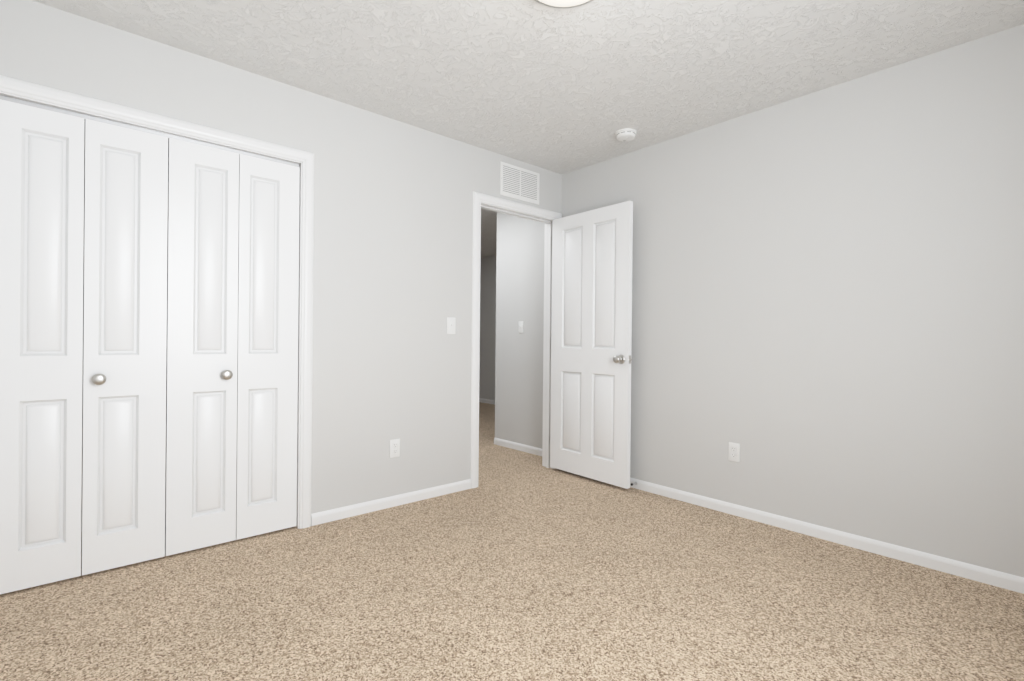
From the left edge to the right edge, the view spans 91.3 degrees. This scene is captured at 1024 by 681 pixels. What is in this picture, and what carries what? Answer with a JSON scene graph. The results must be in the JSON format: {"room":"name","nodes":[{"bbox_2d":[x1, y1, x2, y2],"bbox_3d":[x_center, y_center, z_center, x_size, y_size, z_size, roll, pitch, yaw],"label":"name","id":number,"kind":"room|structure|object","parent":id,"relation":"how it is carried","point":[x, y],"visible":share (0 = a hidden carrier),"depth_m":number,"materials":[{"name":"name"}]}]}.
{"room":"empty bedroom","nodes":[
{"label":"empty bedroom","id":0,"kind":"room"},
{"bbox_2d":[0,0,561,513],"bbox_3d":[-1.067,-0.174,2.956,3.820,2.440,0.120,0,0,-41],"label":"wall","id":1,"kind":"structure","parent":0,"point":[392,248],"depth_m":3.02,"materials":[{"name":"white paint"}]},
{"bbox_2d":[0,75,313,528],"bbox_3d":[-1.670,-0.009,2.415,1.360,2.101,0.139,0,0,-41],"label":"closet door frame","id":2,"kind":"structure","parent":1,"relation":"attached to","point":[201,140],"depth_m":2.77,"materials":[{"name":"white wood"}]},
{"bbox_2d":[0,95,298,166],"bbox_3d":[-1.652,-0.979,2.403,1.214,0.019,0.024,0,0,-41],"label":"closet track","id":3,"kind":"object","parent":2,"relation":"attached to","point":[32,104],"visible":0.78,"depth_m":2.32,"materials":[{"name":"silver metal"}]},
{"bbox_2d":[0,99,84,593],"bbox_3d":[-1.997,0.029,2.098,0.300,1.996,0.035,0,0,-41],"label":"bifold door","id":4,"kind":"structure","parent":3,"relation":"hanging from","point":[41,242],"depth_m":2.10,"materials":[{"name":"white wood"}]},
{"bbox_2d":[82,119,167,574],"bbox_3d":[-1.757,0.031,2.283,0.300,1.996,0.075,0,0,-41],"label":"bifold door","id":5,"kind":"structure","parent":3,"relation":"hanging from","point":[125,343],"depth_m":2.28,"materials":[{"name":"white wood"}]},
{"bbox_2d":[165,138,238,555],"bbox_3d":[-1.529,0.033,2.484,0.300,1.996,0.075,0,0,-41],"label":"bifold door","id":6,"kind":"structure","parent":3,"relation":"hanging from","point":[202,344],"depth_m":2.48,"materials":[{"name":"white wood"}]},
{"bbox_2d":[236,154,299,539],"bbox_3d":[-1.315,0.034,2.700,0.300,1.996,0.035,0,0,-41],"label":"bifold door","id":7,"kind":"structure","parent":3,"relation":"hanging from","point":[267,358],"depth_m":2.68,"materials":[{"name":"white wood"}]},
{"bbox_2d":[311,479,470,525],"bbox_3d":[-0.713,1.016,3.194,1.118,0.066,0.011,0,0,-41],"label":"baseboard","id":8,"kind":"structure","parent":1,"relation":"attached to","point":[318,518],"depth_m":3.12,"materials":[{"name":"white wood"}]},
{"bbox_2d":[390,439,399,457],"bbox_3d":[-0.741,0.682,3.168,0.070,0.114,0.008,0,0,-41],"label":"outlet","id":9,"kind":"object","parent":1,"relation":"attached to","point":[394,447],"visible":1,"depth_m":3.17,"materials":[{"name":"white plastic"}]},
{"bbox_2d":[447,317,455,333],"bbox_3d":[-0.413,-0.101,3.440,0.070,0.114,0.020,0,0,-41],"label":"light switch","id":10,"kind":"object","parent":1,"relation":"attached to","point":[451,324],"visible":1,"depth_m":3.44,"materials":[{"name":"white plastic"}]},
{"bbox_2d":[470,191,561,487],"bbox_3d":[0.017,0.022,3.914,0.815,2.065,0.122,0,0,-41],"label":"door frame","id":11,"kind":"structure","parent":1,"relation":"in","point":[548,222],"depth_m":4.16,"materials":[{"name":"white wood"}]},
{"bbox_2d":[542,237,544,465],"bbox_3d":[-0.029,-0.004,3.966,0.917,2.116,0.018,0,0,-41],"label":"door hinges","id":12,"kind":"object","parent":11,"relation":"attached to","point":[543,352],"depth_m":4.22,"materials":[{"name":"silver metal"}]},
{"bbox_2d":[550,201,632,488],"bbox_3d":[0.576,0.027,3.801,0.168,2.017,0.788,0,0,-41],"label":"entry door","id":13,"kind":"structure","parent":11,"relation":"attached to","point":[591,360],"depth_m":3.75,"materials":[{"name":"white wood"}]},
{"bbox_2d":[500,161,539,204],"bbox_3d":[0.066,-1.209,3.859,0.406,0.248,0.008,0,0,-41],"label":"air vent","id":14,"kind":"object","parent":1,"relation":"in","point":[519,183],"visible":1,"depth_m":3.85,"materials":[{"name":"white metal"}]},
{"bbox_2d":[479,255,495,399],"bbox_3d":[-0.286,-0.177,8.270,0.120,2.440,4.940,0,0,-41],"label":"wall","id":15,"kind":"structure","parent":0,"point":[487,326],"depth_m":8.31,"materials":[{"name":"white paint"}]},
{"bbox_2d":[479,398,494,404],"bbox_3d":[-0.314,1.010,8.192,0.011,0.066,4.840,0,0,-41],"label":"baseboard","id":16,"kind":"structure","parent":15,"relation":"attached to","point":[488,401],"depth_m":8.30,"materials":[{"name":"white wood"}]},
{"bbox_2d":[0,402,1023,680],"bbox_3d":[-0.930,1.095,4.543,6.500,0.100,9.700,0,0,-41],"label":"floor","id":17,"kind":"structure","parent":0,"point":[518,566],"depth_m":2.00,"materials":[{"name":"beige carpet"}]},
{"bbox_2d":[495,212,544,448],"bbox_3d":[0.879,-0.160,5.379,1.955,2.440,0.940,0,0,-41],"label":"wall","id":18,"kind":"structure","parent":0,"point":[519,356],"depth_m":4.81,"materials":[{"name":"white paint"}]},
{"bbox_2d":[494,438,541,455],"bbox_3d":[0.101,1.021,4.765,0.011,0.066,0.849,0,0,-41],"label":"baseboard","id":19,"kind":"structure","parent":18,"relation":"attached to","point":[519,447],"depth_m":4.80,"materials":[{"name":"white wood"}]},
{"bbox_2d":[518,321,523,332],"bbox_3d":[0.080,-0.127,4.792,0.020,0.114,0.070,0,0,-41],"label":"light switch","id":20,"kind":"object","parent":18,"relation":"attached to","point":[520,326],"visible":1,"depth_m":4.80,"materials":[{"name":"white plastic"}]},
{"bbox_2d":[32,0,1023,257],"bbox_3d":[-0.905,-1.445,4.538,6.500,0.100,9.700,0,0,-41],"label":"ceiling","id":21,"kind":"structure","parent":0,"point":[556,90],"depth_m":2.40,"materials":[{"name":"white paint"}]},
{"bbox_2d":[535,0,592,7],"bbox_3d":[0.205,-1.330,1.877,0.344,0.098,0.344,0,0,-41],"label":"dome light fixture","id":22,"kind":"object","parent":21,"relation":"attached to","point":[562,3],"visible":1,"depth_m":1.98,"materials":[{"name":"white glass"}]},
{"bbox_2d":[615,128,636,141],"bbox_3d":[0.755,-1.355,3.317,0.140,0.044,0.140,0,0,-41],"label":"smoke detector","id":23,"kind":"object","parent":21,"relation":"attached to","point":[625,134],"visible":1,"depth_m":3.28,"materials":[{"name":"white plastic"}]},
{"bbox_2d":[562,24,1023,576],"bbox_3d":[1.595,-0.148,2.957,0.175,2.440,3.640,0,0,-41],"label":"wall","id":24,"kind":"structure","parent":0,"point":[826,306],"depth_m":2.62,"materials":[{"name":"white paint"}]},
{"bbox_2d":[728,442,739,461],"bbox_3d":[1.363,0.686,3.073,0.008,0.114,0.070,0,0,-41],"label":"outlet","id":25,"kind":"object","parent":24,"relation":"attached to","point":[734,452],"visible":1,"depth_m":3.07,"materials":[{"name":"white plastic"}]},
{"bbox_2d":[630,478,1023,593],"bbox_3d":[1.514,1.038,2.898,0.011,0.066,3.400,0,0,-41],"label":"baseboard","id":26,"kind":"structure","parent":24,"relation":"attached to","point":[1011,582],"depth_m":2.60,"materials":[{"name":"white wood"}]}
]}

